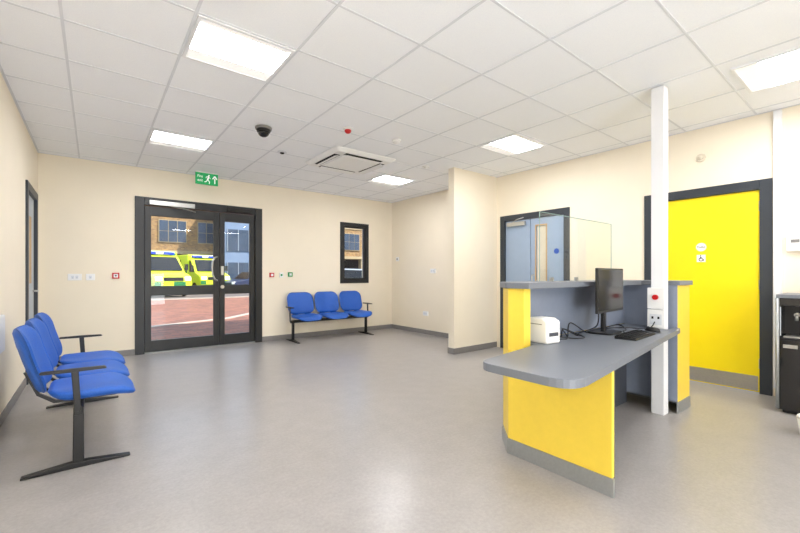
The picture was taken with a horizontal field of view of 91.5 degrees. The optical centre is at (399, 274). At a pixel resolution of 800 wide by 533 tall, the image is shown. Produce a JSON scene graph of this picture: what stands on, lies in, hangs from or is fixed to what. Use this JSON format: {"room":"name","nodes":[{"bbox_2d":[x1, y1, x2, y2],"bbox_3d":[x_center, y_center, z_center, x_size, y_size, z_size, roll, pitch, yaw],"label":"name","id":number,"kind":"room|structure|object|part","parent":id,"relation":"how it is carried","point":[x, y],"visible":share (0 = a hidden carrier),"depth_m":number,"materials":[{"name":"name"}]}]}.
{"room":"hospital waiting room","nodes":[
{"label":"hospital waiting room","id":0,"kind":"room"},
{"bbox_2d":[0,72,37,413],"bbox_3d":[-1.915,-0.215,1.326,0.200,2.830,9.650,0,0,-38],"label":"wall","id":1,"kind":"structure","parent":0,"point":[18,152],"depth_m":3.58,"materials":[{"name":"beige paint"}]},
{"bbox_2d":[0,314,4,353],"bbox_3d":[-2.791,0.412,2.678,0.090,0.264,0.200,0,0,-38],"label":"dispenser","id":2,"kind":"object","parent":1,"relation":"attached to","point":[2,317],"visible":1,"depth_m":2.70,"materials":[{"name":"white plastic"}]},
{"bbox_2d":[0,377,26,426],"bbox_3d":[-1.832,1.155,1.391,0.010,0.090,9.650,0,0,-38],"label":"baseboard","id":3,"kind":"structure","parent":1,"relation":"attached to","point":[11,403],"depth_m":3.52,"materials":[{"name":"grey plastic"}]},
{"bbox_2d":[25,180,38,384],"bbox_3d":[-4.418,0.080,4.617,0.165,2.240,1.000,0,0,-38],"label":"door","id":4,"kind":"structure","parent":1,"relation":"in","point":[31,196],"depth_m":4.71,"materials":[{"name":"grey paint"}]},
{"bbox_3d":[-4.439,-0.300,4.684,0.004,0.800,0.150,0,0,-38],"label":"vision panel","id":5,"kind":"part","parent":4,"relation":"part of","materials":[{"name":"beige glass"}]},
{"bbox_2d":[38,153,391,355],"bbox_3d":[-2.575,-0.215,7.099,6.288,2.830,0.250,0,0,-38],"label":"wall","id":6,"kind":"structure","parent":0,"point":[86,208],"depth_m":5.84,"materials":[{"name":"beige paint"}]},
{"bbox_2d":[68,274,81,279],"bbox_3d":[-4.509,0.030,5.406,0.150,0.090,0.028,0,0,-38],"label":"wall socket","id":7,"kind":"object","parent":6,"relation":"attached to","point":[70,276],"visible":1,"depth_m":5.40,"materials":[{"name":"white plastic"}]},
{"bbox_2d":[86,274,94,279],"bbox_3d":[-4.375,0.030,5.511,0.100,0.090,0.028,0,0,-38],"label":"wall socket","id":8,"kind":"object","parent":6,"relation":"attached to","point":[88,276],"visible":1,"depth_m":5.50,"materials":[{"name":"white plastic"}]},
{"bbox_2d":[112,273,118,278],"bbox_3d":[-4.145,0.010,5.688,0.085,0.085,0.034,0,0,-38],"label":"fire alarm call point","id":9,"kind":"object","parent":6,"relation":"attached to","point":[114,275],"visible":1,"depth_m":5.67,"materials":[{"name":"red plastic"}]},
{"bbox_2d":[135,196,261,354],"bbox_3d":[-3.208,0.007,6.401,1.895,2.385,0.228,0,0,-38],"label":"door","id":10,"kind":"structure","parent":6,"relation":"in","point":[144,206],"depth_m":6.44,"materials":[{"name":"metal"}]},
{"bbox_3d":[-3.093,-0.105,6.494,0.108,0.417,0.084,0,0,-38],"label":"pull handle","id":11,"kind":"part","parent":10,"relation":"part of","materials":[{"name":"metal"}]},
{"bbox_3d":[-3.007,0.040,6.603,0.060,0.380,0.022,0,0,-38],"label":"lock plate","id":12,"kind":"part","parent":10,"relation":"part of","materials":[{"name":"metal"}]},
{"bbox_2d":[59,324,391,359],"bbox_3d":[-2.495,1.155,6.997,5.868,0.090,0.010,0,0,-38],"label":"baseboard","id":13,"kind":"structure","parent":6,"relation":"attached to","point":[131,352],"depth_m":7.59,"materials":[{"name":"grey plastic"}]},
{"bbox_2d":[340,222,368,282],"bbox_3d":[-0.976,-0.460,8.234,0.690,1.260,0.100,0,0,-38],"label":"window","id":14,"kind":"structure","parent":6,"relation":"in","point":[365,227],"depth_m":8.26,"materials":[{"name":"metal"}]},
{"bbox_2d":[0,328,799,532],"bbox_3d":[0.465,1.250,3.224,6.288,0.100,10.100,0,0,-38],"label":"floor","id":15,"kind":"structure","parent":0,"point":[389,430],"depth_m":2.61,"materials":[{"name":"plastic"}]},
{"bbox_2d":[12,312,135,480],"bbox_3d":[-2.504,0.764,3.056,0.628,0.872,1.698,0,0,-38],"label":"bench","id":16,"kind":"object","parent":15,"relation":"on","point":[84,377],"visible":1,"depth_m":2.58,"materials":[{"name":"blue fabric"}]},
{"bbox_3d":[-2.348,0.529,2.486,0.171,0.402,0.515,0,0,-38],"label":"backrest","id":17,"kind":"part","parent":16,"relation":"part of","materials":[{"name":"blue fabric"}]},
{"bbox_3d":[-2.684,0.529,2.915,0.171,0.402,0.515,0,0,-38],"label":"backrest","id":18,"kind":"part","parent":16,"relation":"part of","materials":[{"name":"blue fabric"}]},
{"bbox_3d":[-3.020,0.529,3.344,0.171,0.402,0.515,0,0,-38],"label":"backrest","id":19,"kind":"part","parent":16,"relation":"part of","materials":[{"name":"blue fabric"}]},
{"bbox_3d":[-2.000,0.707,2.394,0.317,0.267,0.034,0,0,-38],"label":"armrest","id":20,"kind":"part","parent":16,"relation":"part of","materials":[{"name":"black metal"}]},
{"bbox_3d":[-3.027,0.707,3.703,0.317,0.267,0.034,0,0,-38],"label":"armrest","id":21,"kind":"part","parent":16,"relation":"part of","materials":[{"name":"black metal"}]},
{"bbox_3d":[-2.102,0.771,2.679,0.460,0.100,0.505,0,0,-38],"label":"seat","id":22,"kind":"part","parent":16,"relation":"part of","materials":[{"name":"blue fabric"}]},
{"bbox_3d":[-2.438,0.771,3.108,0.460,0.100,0.505,0,0,-38],"label":"seat","id":23,"kind":"part","parent":16,"relation":"part of","materials":[{"name":"blue fabric"}]},
{"bbox_3d":[-2.775,0.771,3.536,0.460,0.100,0.505,0,0,-38],"label":"seat","id":24,"kind":"part","parent":16,"relation":"part of","materials":[{"name":"blue fabric"}]},
{"bbox_2d":[286,291,373,343],"bbox_3d":[-1.318,0.764,7.512,1.698,0.872,0.628,0,0,-38],"label":"bench","id":25,"kind":"object","parent":15,"relation":"on","point":[300,304],"visible":1,"depth_m":7.53,"materials":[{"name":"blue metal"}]},
{"bbox_3d":[-1.980,0.707,7.008,0.034,0.267,0.317,0,0,-38],"label":"armrest","id":26,"kind":"part","parent":25,"relation":"part of","materials":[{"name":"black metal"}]},
{"bbox_3d":[-1.888,0.529,7.355,0.515,0.402,0.171,0,0,-38],"label":"backrest","id":27,"kind":"part","parent":25,"relation":"part of","materials":[{"name":"blue plastic"}]},
{"bbox_3d":[-1.695,0.771,7.110,0.505,0.100,0.460,0,0,-38],"label":"seat","id":28,"kind":"part","parent":25,"relation":"part of","materials":[{"name":"blue plastic"}]},
{"bbox_3d":[-1.459,0.529,7.692,0.515,0.402,0.171,0,0,-38],"label":"backrest","id":29,"kind":"part","parent":25,"relation":"part of","materials":[{"name":"blue plastic"}]},
{"bbox_3d":[-1.266,0.771,7.446,0.505,0.100,0.460,0,0,-38],"label":"seat","id":30,"kind":"part","parent":25,"relation":"part of","materials":[{"name":"blue fabric"}]},
{"bbox_3d":[-1.030,0.529,8.028,0.515,0.402,0.171,0,0,-38],"label":"backrest","id":31,"kind":"part","parent":25,"relation":"part of","materials":[{"name":"blue plastic"}]},
{"bbox_3d":[-0.838,0.771,7.783,0.505,0.100,0.460,0,0,-38],"label":"seat","id":32,"kind":"part","parent":25,"relation":"part of","materials":[{"name":"blue plastic"}]},
{"bbox_2d":[483,280,692,497],"bbox_3d":[1.496,0.625,2.873,2.700,1.150,0.957,0,0,-38],"label":"reception desk","id":33,"kind":"object","parent":15,"relation":"on","point":[560,400],"visible":0.87,"depth_m":2.51,"materials":[{"name":"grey laminate"}]},
{"bbox_3d":[0.776,0.294,2.703,0.120,0.408,0.335,0,0,-12],"label":"panel","id":34,"kind":"part","parent":33,"relation":"part of","materials":[{"name":"yellow laminate"}]},
{"bbox_2d":[530,316,559,343],"bbox_3d":[0.979,0.373,2.670,0.138,0.170,0.177,0,0,-30],"label":"printer","id":35,"kind":"object","parent":33,"relation":"on","point":[543,329],"visible":0.84,"depth_m":2.61,"materials":[{"name":"white plastic"}]},
{"bbox_3d":[0.906,0.800,2.465,0.165,0.600,0.856,0,0,-26],"label":"panel","id":36,"kind":"part","parent":33,"relation":"part of","materials":[{"name":"yellow laminate"}]},
{"bbox_2d":[560,329,584,338],"bbox_3d":[1.221,0.433,2.836,0.386,0.055,0.174,0,0,-38],"label":"cable","id":37,"kind":"object","parent":33,"relation":"on","point":[583,337],"visible":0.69,"depth_m":2.80,"materials":[{"name":"black plastic"}]},
{"bbox_2d":[539,211,611,280],"bbox_3d":[1.599,-0.227,3.478,1.256,0.554,0.024,0,0,-38],"label":"glass screen","id":38,"kind":"object","parent":33,"relation":"on","point":[550,278],"visible":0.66,"depth_m":3.19,"materials":[{"name":"glass"}]},
{"bbox_2d":[560,314,598,339],"bbox_3d":[1.316,0.357,2.933,0.637,0.214,0.099,0,0,-38],"label":"cable","id":39,"kind":"object","parent":33,"relation":"on","point":[598,314],"visible":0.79,"depth_m":2.92,"materials":[{"name":"black plastic"}]},
{"bbox_2d":[483,323,679,388],"bbox_3d":[1.366,0.479,2.758,0.660,0.042,2.424,0,0,44],"label":"countertop","id":40,"kind":"structure","parent":33,"relation":"on","point":[569,363],"depth_m":2.14,"materials":[{"name":"grey laminate"}]},
{"bbox_2d":[500,280,692,288],"bbox_3d":[1.636,0.070,3.168,2.115,0.040,0.665,0,0,-38],"label":"countertop","id":41,"kind":"structure","parent":33,"relation":"on","point":[580,283],"depth_m":2.84,"materials":[{"name":"grey laminate"}]},
{"bbox_3d":[1.596,0.595,3.027,1.696,1.010,0.448,0,0,-38],"label":"panel","id":42,"kind":"part","parent":33,"relation":"part of","materials":[{"name":"grey laminate"}]},
{"bbox_2d":[587,268,622,335],"bbox_3d":[1.619,0.203,3.088,0.550,0.510,0.190,0,0,-43],"label":"computer monitor","id":43,"kind":"object","parent":33,"relation":"on","point":[608,281],"visible":0.97,"depth_m":3.02,"materials":[{"name":"black plastic"}]},
{"bbox_3d":[1.638,0.118,3.068,0.550,0.340,0.045,0,0,-43],"label":"casing","id":44,"kind":"part","parent":43,"relation":"part of","materials":[{"name":"black plastic"}]},
{"bbox_2d":[567,322,654,335],"bbox_3d":[1.667,0.414,3.178,1.041,0.098,0.185,0,0,-25],"label":"cable","id":45,"kind":"object","parent":33,"relation":"on","point":[570,322],"visible":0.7,"depth_m":3.17,"materials":[{"name":"black plastic"}]},
{"bbox_3d":[1.471,0.850,3.175,1.694,0.700,0.020,0,0,-38],"label":"modesty panel","id":46,"kind":"part","parent":33,"relation":"part of","materials":[{"name":"grey laminate"}]},
{"bbox_2d":[614,329,655,340],"bbox_3d":[1.753,0.443,2.901,0.450,0.030,0.140,0,0,-42],"label":"keyboard","id":47,"kind":"object","parent":33,"relation":"on","point":[636,334],"visible":1,"depth_m":2.83,"materials":[{"name":"black plastic"}]},
{"bbox_3d":[1.753,0.446,2.901,0.450,0.024,0.140,0,0,-42],"label":"casing","id":48,"kind":"part","parent":47,"relation":"part of","materials":[{"name":"black plastic"}]},
{"bbox_2d":[645,326,659,332],"bbox_3d":[2.040,0.437,3.151,0.065,0.042,0.112,0,0,-38],"label":"computer mouse","id":49,"kind":"object","parent":33,"relation":"on","point":[651,329],"visible":0.95,"depth_m":3.13,"materials":[{"name":"black plastic"}]},
{"bbox_3d":[2.341,0.595,3.702,0.307,1.010,0.595,0,0,-38],"label":"panel","id":50,"kind":"part","parent":33,"relation":"part of","materials":[{"name":"yellow laminate"}]},
{"bbox_2d":[651,85,667,415],"bbox_3d":[2.258,-0.211,3.392,0.100,2.823,0.100,0,0,-38],"label":"pole","id":51,"kind":"object","parent":15,"relation":"on","point":[659,95],"visible":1,"depth_m":3.36,"materials":[{"name":"white metal"}]},
{"bbox_2d":[647,288,665,328],"bbox_3d":[2.195,0.282,3.343,0.060,0.345,0.130,0,0,-38],"label":"box","id":52,"kind":"object","parent":51,"relation":"attached to","point":[656,297],"visible":0.92,"depth_m":3.33,"materials":[{"name":"white plastic"}]},
{"bbox_3d":[2.184,0.380,3.335,0.006,0.090,0.090,0,0,-38],"label":"socket plate","id":53,"kind":"part","parent":52,"relation":"part of","materials":[{"name":"white plastic"}]},
{"bbox_2d":[775,293,799,414],"bbox_3d":[3.652,0.685,3.400,0.576,1.030,0.478,0,0,-38],"label":"water cooler","id":54,"kind":"object","parent":15,"relation":"on","point":[787,305],"visible":1,"depth_m":3.38,"materials":[{"name":"black plastic"}]},
{"bbox_3d":[3.434,0.840,3.228,0.009,0.560,0.420,0,0,-38],"label":"cabinet door","id":55,"kind":"part","parent":54,"relation":"part of","materials":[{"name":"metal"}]},
{"bbox_2d":[783,334,799,338],"bbox_3d":[3.509,0.534,3.287,0.160,0.012,0.380,0,0,-38],"label":"drip tray","id":56,"kind":"object","parent":54,"relation":"on","point":[785,336],"depth_m":3.37,"materials":[{"name":"metal"}]},
{"bbox_2d":[794,313,799,320],"bbox_3d":[3.480,0.366,3.417,0.067,0.068,0.036,0,0,-38],"label":"tap","id":57,"kind":"object","parent":54,"relation":"on","point":[796,315],"depth_m":3.40,"materials":[{"name":"metal"}]},
{"bbox_2d":[796,413,799,433],"bbox_3d":[3.076,1.129,2.884,0.208,0.142,0.208,0,0,-38],"label":"waste bin","id":58,"kind":"object","parent":15,"relation":"on","point":[797,415],"visible":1,"depth_m":2.93,"materials":[{"name":"white plastic"}]},
{"bbox_2d":[0,0,799,202],"bbox_3d":[0.465,-1.705,3.224,6.288,0.150,10.100,0,0,-38],"label":"ceiling","id":59,"kind":"structure","parent":0,"point":[488,36],"depth_m":3.23,"materials":[{"name":"tile"}]},
{"bbox_2d":[147,128,214,152],"bbox_3d":[-2.668,-1.623,4.745,0.634,0.014,0.584,0,0,-38],"label":"recessed light","id":60,"kind":"object","parent":59,"relation":"in","point":[157,136],"visible":1,"depth_m":4.74,"materials":[{"name":"white paint"}]},
{"bbox_2d":[195,171,217,185],"bbox_3d":[-2.992,-1.510,6.041,0.320,0.229,0.032,0,0,-38],"label":"exit sign","id":61,"kind":"object","parent":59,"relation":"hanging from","point":[205,178],"visible":1,"depth_m":6.03,"materials":[{"name":"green plastic"}]},
{"bbox_2d":[182,14,294,82],"bbox_3d":[-1.187,-1.623,2.857,0.634,0.014,0.584,0,0,-38],"label":"recessed light","id":62,"kind":"object","parent":59,"relation":"in","point":[211,42],"visible":1,"depth_m":2.82,"materials":[{"name":"white paint"}]},
{"bbox_2d":[190,22,287,73],"bbox_3d":[-1.162,-1.625,2.825,0.590,0.006,0.360,0,0,-38],"label":"diffuser","id":63,"kind":"object","parent":62,"relation":"attached to","point":[208,39],"depth_m":2.81,"materials":[{"name":"white plastic"}]},
{"bbox_2d":[255,125,271,136],"bbox_3d":[-1.504,-1.572,4.298,0.180,0.104,0.180,0,0,-38],"label":"security camera","id":64,"kind":"object","parent":59,"relation":"attached to","point":[263,130],"visible":1,"depth_m":4.25,"materials":[{"name":"black plastic"}]},
{"bbox_2d":[277,150,286,153],"bbox_3d":[-1.552,-1.607,5.137,0.120,0.034,0.120,0,0,-38],"label":"ceiling speaker","id":65,"kind":"object","parent":59,"relation":"attached to","point":[279,151],"visible":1,"depth_m":5.11,"materials":[{"name":"white plastic"}]},
{"bbox_2d":[343,126,352,133],"bbox_3d":[-0.576,-1.593,4.314,0.110,0.061,0.110,0,0,-38],"label":"beacon","id":66,"kind":"object","parent":59,"relation":"attached to","point":[347,129],"visible":1,"depth_m":4.29,"materials":[{"name":"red plastic"}]},
{"bbox_2d":[305,146,395,174],"bbox_3d":[-0.713,-1.585,5.542,0.950,0.076,0.950,0,0,-38],"label":"air conditioner","id":67,"kind":"object","parent":59,"relation":"attached to","point":[340,159],"visible":1,"depth_m":5.40,"materials":[{"name":"white plastic"}]},
{"bbox_2d":[323,156,376,171],"bbox_3d":[-0.713,-1.571,5.542,0.560,0.011,0.560,0,0,-38],"label":"grille","id":68,"kind":"object","parent":67,"relation":"attached to","point":[348,163],"depth_m":5.49,"materials":[{"name":"white plastic"}]},
{"bbox_2d":[366,174,414,186],"bbox_3d":[-0.166,-1.623,6.708,0.634,0.014,0.584,0,0,-38],"label":"recessed light","id":69,"kind":"object","parent":59,"relation":"in","point":[385,179],"visible":1,"depth_m":6.69,"materials":[{"name":"white paint"}]},
{"bbox_2d":[392,138,400,143],"bbox_3d":[-0.046,-1.599,4.692,0.110,0.049,0.110,0,0,-38],"label":"smoke detector","id":70,"kind":"object","parent":59,"relation":"attached to","point":[396,140],"visible":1,"depth_m":4.66,"materials":[{"name":"white plastic"}]},
{"bbox_2d":[0,0,799,202],"bbox_3d":[0.480,-1.627,3.205,5.888,0.005,9.650,0,0,-38],"label":"grid","id":71,"kind":"object","parent":59,"relation":"attached to","point":[196,12],"visible":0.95,"depth_m":3.44,"materials":[{"name":"white metal"}]},
{"bbox_2d":[478,133,547,155],"bbox_3d":[1.410,-1.623,4.894,0.634,0.014,0.584,0,0,-38],"label":"recessed light","id":72,"kind":"object","parent":59,"relation":"in","point":[516,143],"visible":1,"depth_m":4.88,"materials":[{"name":"white paint"}]},
{"bbox_2d":[731,47,799,93],"bbox_3d":[3.046,-1.623,3.051,0.634,0.014,0.584,0,0,-38],"label":"recessed light","id":73,"kind":"object","parent":59,"relation":"in","point":[782,68],"visible":1,"depth_m":3.11,"materials":[{"name":"white paint"}]},
{"bbox_2d":[448,167,496,347],"bbox_3d":[1.182,-0.215,6.253,1.020,2.830,0.120,0,0,-38],"label":"wall partition","id":74,"kind":"structure","parent":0,"point":[472,196],"depth_m":6.15,"materials":[{"name":"beige paint"}]},
{"bbox_2d":[448,342,496,354],"bbox_3d":[1.174,1.155,6.247,1.020,0.090,0.140,0,0,-38],"label":"baseboard","id":75,"kind":"structure","parent":74,"relation":"attached to","point":[454,351],"depth_m":6.12,"materials":[{"name":"grey plastic"}]},
{"bbox_2d":[392,105,799,395],"bbox_3d":[2.875,-0.215,5.084,0.200,2.830,9.650,0,0,-38],"label":"wall","id":76,"kind":"structure","parent":0,"point":[610,187],"depth_m":5.17,"materials":[{"name":"beige paint"}]},
{"bbox_2d":[392,324,447,337],"bbox_3d":[2.792,1.155,5.019,0.010,0.090,9.650,0,0,-38],"label":"baseboard","id":77,"kind":"structure","parent":76,"relation":"attached to","point":[417,330],"depth_m":8.01,"materials":[{"name":"grey plastic"}]},
{"bbox_2d":[500,207,569,347],"bbox_3d":[2.054,0.118,6.003,0.197,2.163,1.190,0,0,-38],"label":"door","id":78,"kind":"structure","parent":76,"relation":"in","point":[519,233],"depth_m":6.00,"materials":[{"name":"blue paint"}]},
{"bbox_3d":[2.142,-0.250,5.901,0.035,1.040,0.200,0,0,-38],"label":"vision panel","id":79,"kind":"part","parent":78,"relation":"part of","materials":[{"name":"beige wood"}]},
{"bbox_2d":[696,154,705,161],"bbox_3d":[3.324,-1.300,4.317,0.040,0.090,0.090,0,0,-38],"label":"detector","id":80,"kind":"object","parent":76,"relation":"attached to","point":[701,157],"visible":1,"depth_m":4.31,"materials":[{"name":"beige plastic"}]},
{"bbox_2d":[644,178,772,395],"bbox_3d":[3.386,0.118,4.352,0.140,2.163,1.143,0,0,-38],"label":"door","id":81,"kind":"structure","parent":76,"relation":"in","point":[731,292],"depth_m":4.17,"materials":[{"name":"yellow paint"}]},
{"bbox_2d":[696,243,705,250],"bbox_3d":[3.349,-0.310,4.337,0.007,0.094,0.094,0,0,-38],"label":"door sign","id":82,"kind":"object","parent":81,"relation":"attached to","point":[701,246],"visible":1,"depth_m":4.33,"materials":[{"name":"white plastic"}]},
{"bbox_2d":[697,255,705,261],"bbox_3d":[3.349,-0.185,4.337,0.006,0.080,0.080,0,0,-38],"label":"door sign","id":83,"kind":"object","parent":81,"relation":"attached to","point":[700,258],"visible":1,"depth_m":4.33,"materials":[{"name":"white plastic"}]},
{"bbox_3d":[3.357,1.105,4.329,0.004,0.150,0.923,0,0,-38],"label":"kick plate","id":84,"kind":"part","parent":81,"relation":"part of","materials":[{"name":"metal"}]},
{"bbox_2d":[773,109,781,387],"bbox_3d":[3.704,-0.250,3.824,0.050,2.720,0.060,0,0,-38],"label":"pipe","id":85,"kind":"object","parent":76,"relation":"attached to","point":[777,115],"visible":0.76,"depth_m":3.81,"materials":[{"name":"white paint"}]},
{"bbox_2d":[786,236,799,250],"bbox_3d":[3.782,-0.300,3.730,0.044,0.140,0.120,0,0,-38],"label":"control panel","id":86,"kind":"object","parent":76,"relation":"attached to","point":[792,242],"visible":1,"depth_m":3.73,"materials":[{"name":"white plastic"}]},
{"label":"outside","id":87,"kind":"structure","parent":0,"visible":0},
{"bbox_2d":[151,293,248,339],"bbox_3d":[-8.971,1.245,35.733,90.000,0.150,52.700,0,0,-38],"label":"ground","id":88,"kind":"structure","parent":87,"point":[172,316],"depth_m":11.75,"materials":[{"name":"asphalt"}]},
{"bbox_2d":[151,251,191,295],"bbox_3d":[-14.597,-0.080,22.829,5.860,2.600,2.400,0,0,36],"label":"ambulance","id":89,"kind":"object","parent":88,"relation":"on","point":[166,267],"visible":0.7,"depth_m":21.62,"materials":[{"name":"yellow metal"}]},
{"bbox_2d":[164,277,183,280],"bbox_3d":[-12.255,0.480,21.135,0.080,0.720,1.900,0,0,36],"label":"grille","id":90,"kind":"object","parent":89,"relation":"attached to","point":[165,278],"depth_m":21.11,"materials":[{"name":"black plastic"}]},
{"bbox_2d":[177,254,229,284],"bbox_3d":[-14.242,-0.080,27.556,5.860,2.600,2.400,0,0,42],"label":"ambulance","id":91,"kind":"object","parent":88,"relation":"on","point":[199,266],"visible":0.41,"depth_m":26.03,"materials":[{"name":"yellow metal"}]},
{"bbox_2d":[219,212,248,278],"bbox_3d":[-14.266,-3.275,36.650,5.000,9.050,3.520,0,0,-38],"label":"building","id":92,"kind":"structure","parent":88,"relation":"on","point":[236,234],"depth_m":34.38,"materials":[{"name":"blue glass"}]},
{"bbox_2d":[225,272,248,284],"bbox_3d":[-10.295,0.495,27.501,1.770,1.450,4.250,0,0,32],"label":"parked car","id":93,"kind":"object","parent":88,"relation":"on","point":[242,278],"visible":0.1,"depth_m":26.04,"materials":[{"name":"blue metal"}]},
{"bbox_2d":[151,206,361,268],"bbox_3d":[-18.630,-4.275,39.944,64.000,11.050,6.150,0,0,-38],"label":"building","id":94,"kind":"structure","parent":88,"relation":"on","point":[181,236],"depth_m":35.84,"materials":[{"name":"brick"}]},
{"bbox_2d":[345,269,361,277],"bbox_3d":[-1.540,0.495,14.801,4.250,1.450,1.770,0,0,-28],"label":"parked car","id":95,"kind":"object","parent":88,"relation":"on","point":[349,273],"visible":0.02,"depth_m":13.78,"materials":[{"name":"grey metal"}]}
]}

